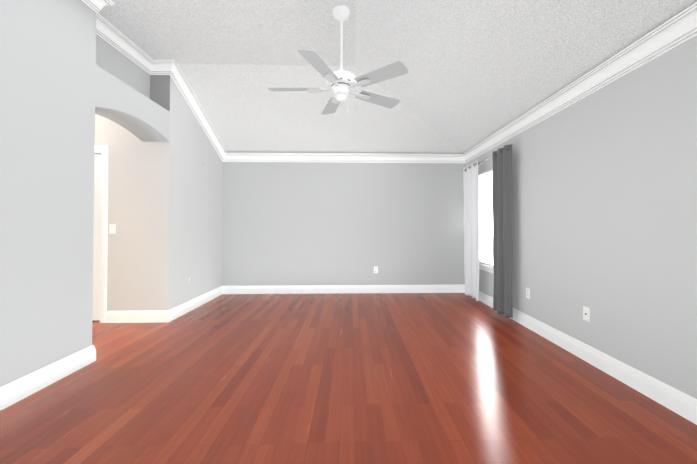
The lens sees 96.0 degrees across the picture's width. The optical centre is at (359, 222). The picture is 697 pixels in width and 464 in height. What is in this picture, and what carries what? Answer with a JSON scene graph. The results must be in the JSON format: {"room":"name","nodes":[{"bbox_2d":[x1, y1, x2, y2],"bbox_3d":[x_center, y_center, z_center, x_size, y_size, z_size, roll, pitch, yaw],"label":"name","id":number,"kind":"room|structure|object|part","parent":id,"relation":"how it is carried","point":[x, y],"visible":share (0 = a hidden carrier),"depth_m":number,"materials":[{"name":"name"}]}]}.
{"room":"empty living room","nodes":[
{"label":"empty living room","id":0,"kind":"room"},
{"bbox_2d":[0,0,222,386],"bbox_3d":[-2.404,-0.483,1.637,0.330,3.300,7.470,0,-1,-2],"label":"wall","id":1,"kind":"structure","parent":0,"point":[47,93],"depth_m":2.40,"materials":[{"name":"grey paint"}]},
{"bbox_2d":[0,345,95,410],"bbox_3d":[-2.194,1.078,0.343,0.019,0.140,4.679,0,-1,-2],"label":"baseboard","id":2,"kind":"structure","parent":1,"relation":"attached to","point":[25,386],"depth_m":2.23,"materials":[{"name":"white wood"}]},
{"bbox_2d":[81,0,113,23],"bbox_3d":[-2.172,-1.910,0.421,0.105,0.142,4.745,0,-1,-2],"label":"crown molding","id":3,"kind":"structure","parent":1,"relation":"attached to","point":[96,5],"depth_m":2.71,"materials":[{"name":"white wood"}]},
{"bbox_2d":[96,20,160,74],"bbox_3d":[-2.479,-1.868,3.257,0.090,0.142,1.108,0,-1,-2],"label":"crown molding","id":4,"kind":"structure","parent":1,"relation":"attached to","point":[107,32],"depth_m":3.36,"materials":[{"name":"white wood"}]},
{"bbox_2d":[161,60,224,159],"bbox_3d":[-2.291,-1.504,4.513,0.115,0.911,1.575,0,-1,-2],"label":"crown molding","id":5,"kind":"structure","parent":1,"relation":"attached to","point":[168,67],"depth_m":4.27,"materials":[{"name":"white wood"}]},
{"bbox_2d":[168,286,223,321],"bbox_3d":[-2.311,1.140,4.537,0.019,0.140,1.569,0,-1,-2],"label":"baseboard","id":6,"kind":"structure","parent":1,"relation":"attached to","point":[186,307],"depth_m":4.34,"materials":[{"name":"white wood"}]},
{"bbox_2d":[96,34,149,98],"bbox_3d":[-2.569,-1.730,3.251,0.090,0.759,1.108,0,-1,-2],"label":"wall","id":7,"kind":"structure","parent":0,"point":[113,61],"depth_m":3.33,"materials":[{"name":"grey paint"}]},
{"bbox_2d":[95,75,169,310],"bbox_3d":[-3.351,-0.315,3.822,2.100,3.030,0.123,0,-1,-2],"label":"wall","id":8,"kind":"structure","parent":0,"point":[138,216],"depth_m":3.78,"materials":[{"name":"paint"}]},
{"bbox_2d":[92,154,101,320],"bbox_3d":[-3.496,0.178,3.811,0.766,2.019,0.052,0,-1,-2],"label":"hall door","id":9,"kind":"structure","parent":8,"relation":"in","point":[97,236],"depth_m":3.81,"materials":[{"name":"white paint"}]},
{"bbox_2d":[95,145,108,322],"bbox_3d":[-3.494,0.139,3.804,0.944,2.121,0.139,0,-1,-2],"label":"door frame","id":10,"kind":"structure","parent":8,"relation":"attached to","point":[103,150],"depth_m":3.75,"materials":[{"name":"white wood"}]},
{"bbox_2d":[109,224,115,233],"bbox_3d":[-2.964,0.079,3.763,0.072,0.116,0.011,0,-1,-2],"label":"light switch","id":11,"kind":"object","parent":8,"relation":"attached to","point":[112,228],"visible":1,"depth_m":3.76,"materials":[{"name":"white plastic"}]},
{"bbox_2d":[105,310,167,322],"bbox_3d":[-2.661,1.129,3.752,0.720,0.140,0.019,0,-1,-2],"label":"baseboard","id":12,"kind":"structure","parent":8,"relation":"attached to","point":[147,316],"depth_m":3.74,"materials":[{"name":"white wood"}]},
{"bbox_2d":[222,162,465,285],"bbox_3d":[-0.406,-0.426,5.488,4.780,3.300,0.120,0,-1,-2],"label":"wall","id":13,"kind":"structure","parent":0,"point":[303,223],"depth_m":5.42,"materials":[{"name":"grey paint"}]},
{"bbox_2d":[222,150,460,162],"bbox_3d":[-0.288,-1.118,5.399,4.110,0.166,0.085,0,-1,-2],"label":"crown molding","id":14,"kind":"structure","parent":13,"relation":"attached to","point":[229,157],"depth_m":5.40,"materials":[{"name":"white wood"}]},
{"bbox_2d":[224,284,463,293],"bbox_3d":[-0.260,1.153,5.400,4.168,0.140,0.019,0,-1,-2],"label":"baseboard","id":15,"kind":"structure","parent":13,"relation":"attached to","point":[454,288],"depth_m":5.39,"materials":[{"name":"white wood"}]},
{"bbox_2d":[0,293,696,463],"bbox_3d":[-1.226,1.218,1.704,6.630,0.100,7.590,0,-1,-2],"label":"floor","id":16,"kind":"structure","parent":0,"point":[398,378],"depth_m":2.11,"materials":[{"name":"brown wood"}]},
{"bbox_2d":[98,0,696,153],"bbox_3d":[-0.253,-1.608,1.790,4.738,0.865,7.624,0,-1,-2],"label":"ceiling","id":17,"kind":"structure","parent":0,"point":[479,71],"depth_m":3.27,"materials":[{"name":"paint"}]},
{"bbox_2d":[110,0,132,1],"bbox_3d":[-2.075,-1.943,2.505,0.185,0.012,0.505,0,-1,-2],"label":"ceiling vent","id":18,"kind":"object","parent":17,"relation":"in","point":[121,0],"visible":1,"depth_m":2.75,"materials":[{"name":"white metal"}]},
{"bbox_2d":[268,5,407,113],"bbox_3d":[-0.206,-1.478,2.891,1.255,0.932,1.290,0,-1,-2],"label":"ceiling fan","id":19,"kind":"object","parent":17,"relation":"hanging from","point":[341,83],"visible":1,"depth_m":2.82,"materials":[{"name":"white metal"}]},
{"bbox_3d":[-0.165,-1.140,2.879,0.100,0.055,0.100,0,-1,-2],"label":"lamp shade","id":20,"kind":"part","parent":19,"relation":"part of","materials":[{"name":"white glass"}]},
{"bbox_2d":[466,36,696,398],"bbox_3d":[2.027,-0.480,1.820,0.120,3.300,7.590,0,-1,-2],"label":"wall","id":21,"kind":"structure","parent":0,"point":[604,223],"depth_m":2.35,"materials":[{"name":"grey paint"}]},
{"bbox_2d":[479,168,493,273],"bbox_3d":[1.938,-0.062,4.747,0.175,2.010,1.420,0,-1,-2],"label":"window unit","id":22,"kind":"structure","parent":21,"relation":"in","point":[485,226],"depth_m":4.78,"materials":[{"name":"white glass"}]},
{"bbox_2d":[464,147,509,170],"bbox_3d":[1.817,-0.860,4.511,0.149,0.090,1.525,0,-1,-2],"label":"curtain rod","id":23,"kind":"object","parent":21,"relation":"attached to","point":[508,148],"visible":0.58,"depth_m":4.20,"materials":[{"name":"silver metal"}]},
{"bbox_2d":[463,160,478,300],"bbox_3d":[1.752,0.120,4.885,0.124,2.070,0.611,0,-1,-2],"label":"panel","id":24,"kind":"object","parent":23,"relation":"hanging from","point":[471,216],"visible":0.96,"depth_m":4.80,"materials":[{"name":"white fabric"}]},
{"bbox_2d":[492,144,512,317],"bbox_3d":[1.783,0.106,3.916,0.115,2.070,0.391,0,-1,-2],"label":"panel","id":25,"kind":"object","parent":23,"relation":"hanging from","point":[502,190],"visible":0.98,"depth_m":3.89,"materials":[{"name":"grey fabric"}]},
{"bbox_2d":[526,288,529,298],"bbox_3d":[1.914,0.806,3.563,0.007,0.116,0.072,0,-1,-2],"label":"electrical outlet","id":26,"kind":"object","parent":21,"relation":"attached to","point":[528,293],"visible":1,"depth_m":3.55,"materials":[{"name":"white plastic"}]},
{"bbox_2d":[461,2,696,162],"bbox_3d":[1.924,-1.175,1.827,0.085,0.174,7.350,0,-1,-2],"label":"crown molding","id":27,"kind":"structure","parent":21,"relation":"attached to","point":[680,28],"depth_m":2.41,"materials":[{"name":"white wood"}]},
{"bbox_2d":[464,284,696,424],"bbox_3d":[1.958,1.100,1.794,0.019,0.140,7.350,0,-1,-2],"label":"baseboard","id":28,"kind":"structure","parent":21,"relation":"attached to","point":[679,402],"depth_m":2.36,"materials":[{"name":"white wood"}]},
{"bbox_2d":[583,306,589,321],"bbox_3d":[1.936,0.783,2.679,0.012,0.116,0.072,0,-1,-2],"label":"electrical outlet","id":29,"kind":"object","parent":21,"relation":"attached to","point":[586,313],"visible":1,"depth_m":2.67,"materials":[{"name":"white plastic"}]}
]}

